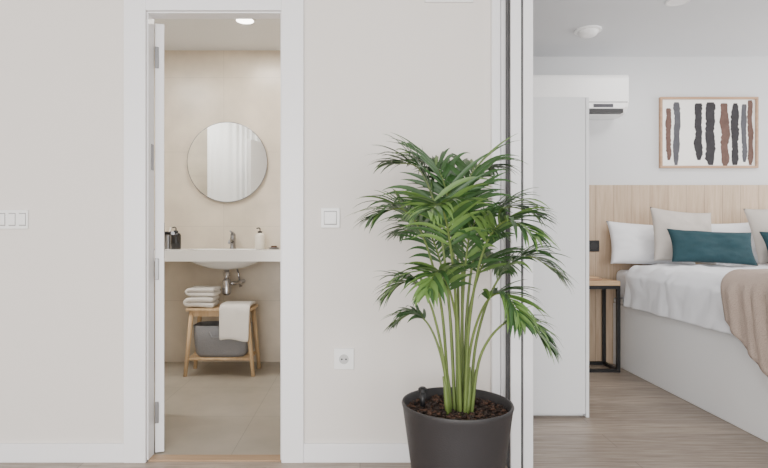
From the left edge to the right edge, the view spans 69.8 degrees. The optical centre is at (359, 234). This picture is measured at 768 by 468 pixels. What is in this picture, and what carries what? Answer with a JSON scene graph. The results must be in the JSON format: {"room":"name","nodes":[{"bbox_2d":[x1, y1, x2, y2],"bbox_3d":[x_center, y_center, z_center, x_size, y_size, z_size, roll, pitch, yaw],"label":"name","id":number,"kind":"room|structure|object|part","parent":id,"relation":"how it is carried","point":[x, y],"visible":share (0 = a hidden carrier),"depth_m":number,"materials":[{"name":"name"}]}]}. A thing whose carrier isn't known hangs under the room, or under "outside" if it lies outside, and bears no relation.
{"room":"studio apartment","nodes":[
{"label":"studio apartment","id":0,"kind":"room"},
{"bbox_2d":[154,19,280,49],"bbox_3d":[-1.350,-1.530,3.505,2.100,0.080,1.870,0,0,0],"label":"ceiling","id":1,"kind":"structure","parent":0,"point":[179,34],"depth_m":4.09,"materials":[{"name":"paint"}]},
{"bbox_2d":[235,19,254,24],"bbox_3d":[-0.797,-1.487,3.812,0.140,0.006,0.140,0,0,0],"label":"recessed light","id":2,"kind":"object","parent":1,"relation":"in","point":[240,21],"visible":0.71,"depth_m":3.83,"materials":[{"name":"white plastic"}]},
{"bbox_2d":[0,0,490,442],"bbox_3d":[0.250,-0.320,2.535,7.300,2.700,0.070,0,0,0],"label":"wall","id":3,"kind":"structure","parent":0,"point":[418,71],"depth_m":2.50,"materials":[{"name":"beige paint"}]},
{"bbox_2d":[0,210,28,228],"bbox_3d":[-1.598,-0.070,2.491,0.186,0.086,0.017,0,0,0],"label":"light switch","id":4,"kind":"object","parent":3,"relation":"attached to","point":[9,219],"visible":1,"depth_m":2.49,"materials":[{"name":"white plastic"}]},
{"bbox_2d":[151,144,153,170],"bbox_3d":[-0.961,-0.360,2.545,0.002,0.120,0.030,0,0,0],"label":"door hinge","id":5,"kind":"object","parent":3,"relation":"attached to","point":[152,145],"visible":1,"depth_m":2.54,"materials":[{"name":"metal"}]},
{"bbox_2d":[155,24,163,451],"bbox_3d":[-1.042,0.014,2.857,0.042,2.008,0.606,0,0,-20],"label":"leaf","id":6,"kind":"object","parent":3,"relation":"attached to","point":[159,28],"depth_m":2.58,"materials":[{"name":"white paint"}]},
{"bbox_3d":[-0.950,0.830,2.572,0.018,0.100,0.006,0,0,-20],"label":"hinge","id":7,"kind":"part","parent":6,"relation":"part of","materials":[{"name":"silver metal"}]},
{"bbox_3d":[-0.950,0.160,2.572,0.018,0.100,0.006,0,0,-20],"label":"hinge","id":8,"kind":"part","parent":6,"relation":"part of","materials":[{"name":"silver metal"}]},
{"bbox_3d":[-0.950,-0.830,2.572,0.018,0.100,0.006,0,0,-20],"label":"hinge","id":9,"kind":"part","parent":6,"relation":"part of","materials":[{"name":"silver metal"}]},
{"bbox_2d":[164,223,174,257],"bbox_3d":[-1.065,0.030,3.068,0.058,0.200,0.125,0,0,-20],"label":"escutcheon","id":10,"kind":"object","parent":6,"relation":"attached to","point":[164,223],"depth_m":3.08,"materials":[{"name":"metal"}]},
{"bbox_3d":[-1.061,-0.010,3.064,0.053,0.020,0.115,0,0,-20],"label":"handle","id":11,"kind":"part","parent":10,"relation":"part of","materials":[{"name":"silver metal"}]},
{"bbox_2d":[124,0,303,462],"bbox_3d":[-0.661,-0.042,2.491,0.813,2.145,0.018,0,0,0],"label":"door frame","id":12,"kind":"structure","parent":3,"relation":"attached to","point":[135,11],"depth_m":2.48,"materials":[{"name":"white wood"}]},
{"bbox_2d":[321,208,339,227],"bbox_3d":[-0.134,-0.077,2.491,0.086,0.091,0.017,0,0,0],"label":"light switch","id":13,"kind":"object","parent":3,"relation":"attached to","point":[330,217],"visible":1,"depth_m":2.49,"materials":[{"name":"white plastic"}]},
{"bbox_2d":[334,348,353,368],"bbox_3d":[-0.073,0.561,2.491,0.091,0.096,0.017,0,0,0],"label":"wall outlet","id":14,"kind":"object","parent":3,"relation":"attached to","point":[343,357],"visible":1,"depth_m":2.49,"materials":[{"name":"white plastic"}]},
{"bbox_2d":[338,353,349,364],"bbox_3d":[-0.073,0.561,2.487,0.056,0.056,0.004,0,0,0],"label":"socket","id":15,"kind":"object","parent":14,"relation":"attached to","point":[343,358],"depth_m":2.48,"materials":[{"name":"white plastic"}]},
{"bbox_2d":[304,443,409,462],"bbox_3d":[0.170,0.988,2.493,0.850,0.085,0.014,0,0,0],"label":"baseboard","id":16,"kind":"structure","parent":3,"relation":"attached to","point":[313,452],"depth_m":2.49,"materials":[{"name":"white paint"}]},
{"bbox_2d":[491,0,504,396],"bbox_3d":[0.631,-0.220,2.486,0.070,2.500,0.028,0,0,0],"label":"door frame","id":17,"kind":"structure","parent":3,"relation":"attached to","point":[497,6],"depth_m":2.48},
{"bbox_2d":[505,0,509,467],"bbox_3d":[0.657,-0.215,2.493,0.007,2.490,0.135,0,0,0],"label":"door frame","id":18,"kind":"structure","parent":3,"relation":"attached to","point":[507,2],"depth_m":2.44,"materials":[{"name":"black metal"}]},
{"bbox_2d":[510,0,520,467],"bbox_3d":[0.684,-0.216,2.675,0.045,2.487,0.530,0,0,0],"label":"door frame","id":19,"kind":"structure","parent":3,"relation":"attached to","point":[515,5],"depth_m":2.41,"materials":[{"name":"white paint"}]},
{"bbox_2d":[521,0,522,467],"bbox_3d":[0.712,-0.211,2.671,0.009,2.477,0.498,0,0,0],"label":"gasket","id":20,"kind":"object","parent":19,"relation":"attached to","point":[521,0],"visible":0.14,"depth_m":2.42,"materials":[{"name":"black rubber"}]},
{"bbox_2d":[523,0,532,467],"bbox_3d":[0.738,-0.216,2.675,0.043,2.487,0.530,0,0,0],"label":"door frame","id":21,"kind":"structure","parent":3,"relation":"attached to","point":[527,4],"depth_m":2.41,"materials":[{"name":"white paint"}]},
{"bbox_2d":[0,362,767,467],"bbox_3d":[0.600,1.057,0.950,8.240,0.066,7.300,0,0,0],"label":"floor","id":22,"kind":"structure","parent":0,"point":[632,421],"depth_m":2.91,"materials":[{"name":"brown wood"}]},
{"bbox_2d":[148,455,280,461],"bbox_3d":[-0.662,1.026,2.530,0.613,0.008,0.060,0,0,0],"label":"threshold","id":23,"kind":"object","parent":22,"relation":"on","point":[155,458],"depth_m":2.52,"materials":[{"name":"beige wood"}]},
{"bbox_2d":[183,304,260,376],"bbox_3d":[-1.019,0.777,4.099,0.519,0.494,0.278,0,0,0],"label":"wooden stool","id":24,"kind":"object","parent":22,"relation":"on","point":[193,311],"visible":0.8,"depth_m":3.98,"materials":[{"name":"brown wood"}]},
{"bbox_3d":[-1.241,0.786,3.984,0.077,0.476,0.034,0,0,-16],"label":"leg","id":25,"kind":"part","parent":24,"relation":"part of","materials":[{"name":"brown wood"}]},
{"bbox_3d":[-1.241,0.786,4.213,0.077,0.476,0.033,0,0,9],"label":"leg","id":26,"kind":"part","parent":24,"relation":"part of","materials":[{"name":"brown wood"}]},
{"bbox_2d":[183,286,220,306],"bbox_3d":[-1.167,0.454,4.077,0.235,0.142,0.218,0,0,0],"label":"folded towels","id":27,"kind":"object","parent":24,"relation":"on","point":[200,296],"visible":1,"depth_m":3.98,"materials":[{"name":"white fabric"}]},
{"bbox_2d":[193,321,251,356],"bbox_3d":[-1.019,0.774,4.090,0.412,0.228,0.264,0,0,0],"label":"storage basket","id":28,"kind":"object","parent":24,"relation":"on","point":[207,341],"visible":0.76,"depth_m":3.98,"materials":[{"name":"fabric"}]},
{"bbox_2d":[219,301,255,341],"bbox_3d":[-0.898,0.628,4.045,0.219,0.267,0.280,0,0,0],"label":"hand towel","id":29,"kind":"object","parent":24,"relation":"on","point":[233,315],"visible":1,"depth_m":3.92,"materials":[{"name":"white fabric"}]},
{"bbox_3d":[-0.797,0.786,3.987,0.077,0.476,0.033,0,0,9],"label":"leg","id":30,"kind":"part","parent":24,"relation":"part of","materials":[{"name":"brown wood"}]},
{"bbox_3d":[-0.798,0.786,4.216,0.077,0.476,0.034,0,0,-16],"label":"leg","id":31,"kind":"part","parent":24,"relation":"part of","materials":[{"name":"brown wood"}]},
{"bbox_2d":[402,387,513,467],"bbox_3d":[0.353,0.819,2.000,0.402,0.423,0.402,0,0,0],"label":"pot","id":32,"kind":"object","parent":22,"relation":"on","point":[452,432],"depth_m":1.87,"materials":[{"name":"grey plastic"}]},
{"bbox_2d":[344,133,574,467],"bbox_3d":[0.350,0.322,2.005,0.818,1.416,0.789,0,0,-15],"label":"areca palm","id":33,"kind":"object","parent":22,"relation":"on","point":[463,425],"visible":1,"depth_m":1.93,"materials":[{"name":"plant"}]},
{"bbox_2d":[533,97,588,416],"bbox_3d":[1.077,0.126,3.375,0.433,1.808,0.550,0,0,0],"label":"wardrobe","id":34,"kind":"object","parent":22,"relation":"on","point":[560,124],"visible":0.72,"depth_m":3.10,"materials":[{"name":"white wood"}]},
{"bbox_3d":[1.284,0.126,3.377,0.018,1.808,0.547,0,0,0],"label":"panel","id":35,"kind":"part","parent":34,"relation":"part of","materials":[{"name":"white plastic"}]},
{"bbox_2d":[589,278,619,372],"bbox_3d":[1.741,0.688,4.253,0.420,0.685,0.265,0,0,0],"label":"bedside table","id":36,"kind":"object","parent":22,"relation":"on","point":[603,284],"visible":0.49,"depth_m":4.12,"materials":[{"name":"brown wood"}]},
{"bbox_2d":[589,276,601,279],"bbox_3d":[1.756,0.332,4.240,0.170,0.026,0.120,0,0,0],"label":"notebooks","id":37,"kind":"object","parent":36,"relation":"on","point":[590,277],"visible":0.52,"depth_m":4.19,"materials":[{"name":"brown paper"}]},
{"bbox_2d":[613,263,767,441],"bbox_3d":[2.796,0.618,3.393,1.685,0.820,1.999,0,0,0],"label":"bed","id":38,"kind":"object","parent":22,"relation":"on","point":[676,337],"visible":0.69,"depth_m":3.36,"materials":[{"name":"white fabric"}]},
{"bbox_3d":[2.795,0.387,3.422,1.530,0.223,1.925,0,0,0],"label":"mattress","id":39,"kind":"part","parent":38,"relation":"part of","materials":[{"name":"white fabric"}]},
{"bbox_2d":[606,221,694,264],"bbox_3d":[2.265,0.075,4.283,0.684,0.376,0.206,0,0,0],"label":"bed pillow","id":40,"kind":"object","parent":38,"relation":"on","point":[630,243],"depth_m":4.22,"materials":[{"name":"white fabric"}]},
{"bbox_2d":[650,207,715,264],"bbox_3d":[2.390,0.010,4.068,0.503,0.444,0.184,0,0,0],"label":"throw cushion","id":41,"kind":"object","parent":38,"relation":"on","point":[663,220],"visible":0.58,"depth_m":4.04,"materials":[{"name":"beige fabric"}]},
{"bbox_2d":[623,263,767,334],"bbox_3d":[2.796,0.377,3.248,1.690,0.337,1.712,0,0,0],"label":"duvet","id":42,"kind":"object","parent":38,"relation":"on","point":[687,295],"depth_m":3.47,"materials":[{"name":"white fabric"}]},
{"bbox_2d":[667,229,757,265],"bbox_3d":[2.483,0.085,3.880,0.612,0.263,0.162,0,0,0],"label":"lumbar cushion","id":43,"kind":"object","parent":38,"relation":"on","point":[687,245],"visible":1,"depth_m":3.84,"materials":[{"name":"teal fabric"}]},
{"bbox_2d":[711,223,757,264],"bbox_3d":[2.996,0.065,4.282,0.641,0.382,0.199,0,0,0],"label":"bed pillow","id":44,"kind":"object","parent":38,"relation":"on","point":[734,227],"depth_m":4.26,"materials":[{"name":"white fabric"}]},
{"bbox_2d":[720,269,767,376],"bbox_3d":[2.797,0.482,2.654,1.782,0.617,0.616,0,0,0],"label":"throw blanket","id":45,"kind":"object","parent":38,"relation":"on","point":[744,292],"visible":1,"depth_m":2.72,"materials":[{"name":"fabric"}]},
{"bbox_2d":[743,209,767,264],"bbox_3d":[3.130,-0.005,4.069,0.493,0.451,0.199,0,0,0],"label":"throw cushion","id":46,"kind":"object","parent":38,"relation":"on","point":[757,219],"visible":0.94,"depth_m":4.06,"materials":[{"name":"beige fabric"}]},
{"bbox_2d":[759,232,767,250],"bbox_3d":[3.146,0.085,3.881,0.607,0.252,0.153,0,0,0],"label":"lumbar cushion","id":47,"kind":"object","parent":38,"relation":"on","point":[764,235],"visible":1,"depth_m":3.89,"materials":[{"name":"teal fabric"}]},
{"bbox_2d":[154,50,767,361],"bbox_3d":[1.100,-0.280,4.500,7.000,2.620,0.120,0,0,0],"label":"wall","id":48,"kind":"structure","parent":0,"point":[203,89],"depth_m":4.44,"materials":[{"name":"tile"}]},
{"bbox_2d":[154,249,280,294],"bbox_3d":[-1.028,0.282,4.195,1.445,0.346,0.490,0,0,0],"label":"sink vanity","id":49,"kind":"object","parent":48,"relation":"attached to","point":[226,260],"visible":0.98,"depth_m":3.95,"materials":[{"name":"white ceramic"}]},
{"bbox_2d":[154,249,280,260],"bbox_3d":[-1.028,0.150,4.195,1.445,0.080,0.490,0,0,0],"label":"countertop","id":50,"kind":"structure","parent":49,"relation":"on","point":[170,254],"depth_m":3.95,"materials":[{"name":"white ceramic"}]},
{"bbox_2d":[165,227,170,248],"bbox_3d":[-1.522,0.024,4.360,0.064,0.170,0.064,0,0,0],"label":"toothbrush cup","id":51,"kind":"object","parent":50,"relation":"on","point":[167,237],"visible":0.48,"depth_m":4.33,"materials":[{"name":"metal"}]},
{"bbox_2d":[171,227,180,248],"bbox_3d":[-1.432,0.022,4.280,0.076,0.174,0.076,0,0,0],"label":"soap dispenser","id":52,"kind":"object","parent":50,"relation":"on","point":[176,238],"visible":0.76,"depth_m":4.25,"materials":[{"name":"black metal"}]},
{"bbox_2d":[190,249,260,269],"bbox_3d":[-1.011,0.184,4.170,0.540,0.151,0.340,0,0,0],"label":"basin","id":53,"kind":"object","parent":50,"relation":"in","point":[222,265],"depth_m":4.05,"materials":[{"name":"white ceramic"}]},
{"bbox_2d":[228,230,235,248],"bbox_3d":[-1.011,0.037,4.322,0.052,0.145,0.158,0,0,0],"label":"faucet","id":54,"kind":"object","parent":50,"relation":"on","point":[232,241],"visible":1,"depth_m":4.36,"materials":[{"name":"metal"}]},
{"bbox_2d":[255,227,264,248],"bbox_3d":[-0.778,0.025,4.280,0.080,0.169,0.080,0,0,0],"label":"lotion bottle","id":55,"kind":"object","parent":50,"relation":"on","point":[259,237],"visible":0.94,"depth_m":4.25,"materials":[{"name":"beige plastic"}]},
{"bbox_2d":[222,279,230,294],"bbox_3d":[-1.011,0.395,4.170,0.068,0.120,0.068,0,0,0],"label":"trap","id":56,"kind":"object","parent":49,"relation":"on","point":[226,283],"depth_m":4.14,"materials":[{"name":"silver metal"}]},
{"bbox_2d":[231,279,244,284],"bbox_3d":[-0.953,0.370,4.304,0.076,0.032,0.273,0,0,15],"label":"pipe","id":57,"kind":"object","parent":49,"relation":"attached to","point":[241,281],"depth_m":4.23,"materials":[{"name":"silver metal"}]},
{"bbox_2d":[187,122,267,201],"bbox_3d":[-1.066,-0.585,4.426,0.648,0.648,0.024,0,0,0],"label":"round mirror","id":58,"kind":"object","parent":48,"relation":"attached to","point":[227,161],"visible":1,"depth_m":4.41,"materials":[{"name":"clear glass"}]},
{"bbox_2d":[533,75,628,118],"bbox_3d":[1.624,-1.081,4.319,0.860,0.298,0.240,0,0,0],"label":"air conditioner","id":59,"kind":"object","parent":48,"relation":"attached to","point":[608,95],"visible":0.46,"depth_m":4.20,"materials":[{"name":"plastic"}]},
{"bbox_2d":[659,97,758,167],"bbox_3d":[2.805,-0.824,4.426,0.788,0.571,0.028,0,0,0],"label":"art","id":60,"kind":"object","parent":48,"relation":"attached to","point":[695,132],"visible":1,"depth_m":4.43,"materials":[{"name":"multicoloured paper"}]},
{"bbox_2d":[533,0,767,56],"bbox_3d":[2.200,-1.490,3.505,4.800,0.100,1.870,0,0,0],"label":"ceiling","id":61,"kind":"structure","parent":0,"point":[630,28],"depth_m":3.83,"materials":[{"name":"paint"}]},
{"bbox_2d":[574,25,601,38],"bbox_3d":[1.602,-1.417,3.863,0.180,0.045,0.180,0,0,0],"label":"smoke detector","id":62,"kind":"object","parent":61,"relation":"attached to","point":[589,31],"visible":1,"depth_m":3.82,"materials":[{"name":"plastic"}]},
{"bbox_2d":[665,0,690,6],"bbox_3d":[1.957,-1.437,3.385,0.140,0.006,0.140,0,0,0],"label":"recessed light","id":63,"kind":"object","parent":61,"relation":"in","point":[671,3],"visible":1,"depth_m":3.40,"materials":[{"name":"white plastic"}]},
{"bbox_2d":[589,185,767,363],"bbox_3d":[2.950,0.315,4.420,2.900,1.430,0.040,0,0,0],"label":"headboard","id":64,"kind":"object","parent":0,"point":[631,204],"depth_m":4.40,"materials":[{"name":"beige wood"}]},
{"bbox_2d":[589,240,598,251],"bbox_3d":[1.868,0.088,4.394,0.090,0.090,0.011,0,0,0],"label":"wall socket","id":65,"kind":"object","parent":64,"relation":"attached to","point":[593,244],"depth_m":4.39,"materials":[{"name":"black plastic"}]},
{"bbox_3d":[-3.460,-0.320,-0.065,0.120,2.700,5.270,0,0,0],"label":"wall","id":66,"kind":"structure","parent":0,"visible":0},
{"bbox_2d":[0,443,123,462],"bbox_3d":[-2.234,0.988,2.493,2.332,0.085,0.014,0,0,0],"label":"baseboard","id":67,"kind":"structure","parent":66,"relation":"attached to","point":[9,452],"depth_m":2.49,"materials":[{"name":"white paint"}]}
]}

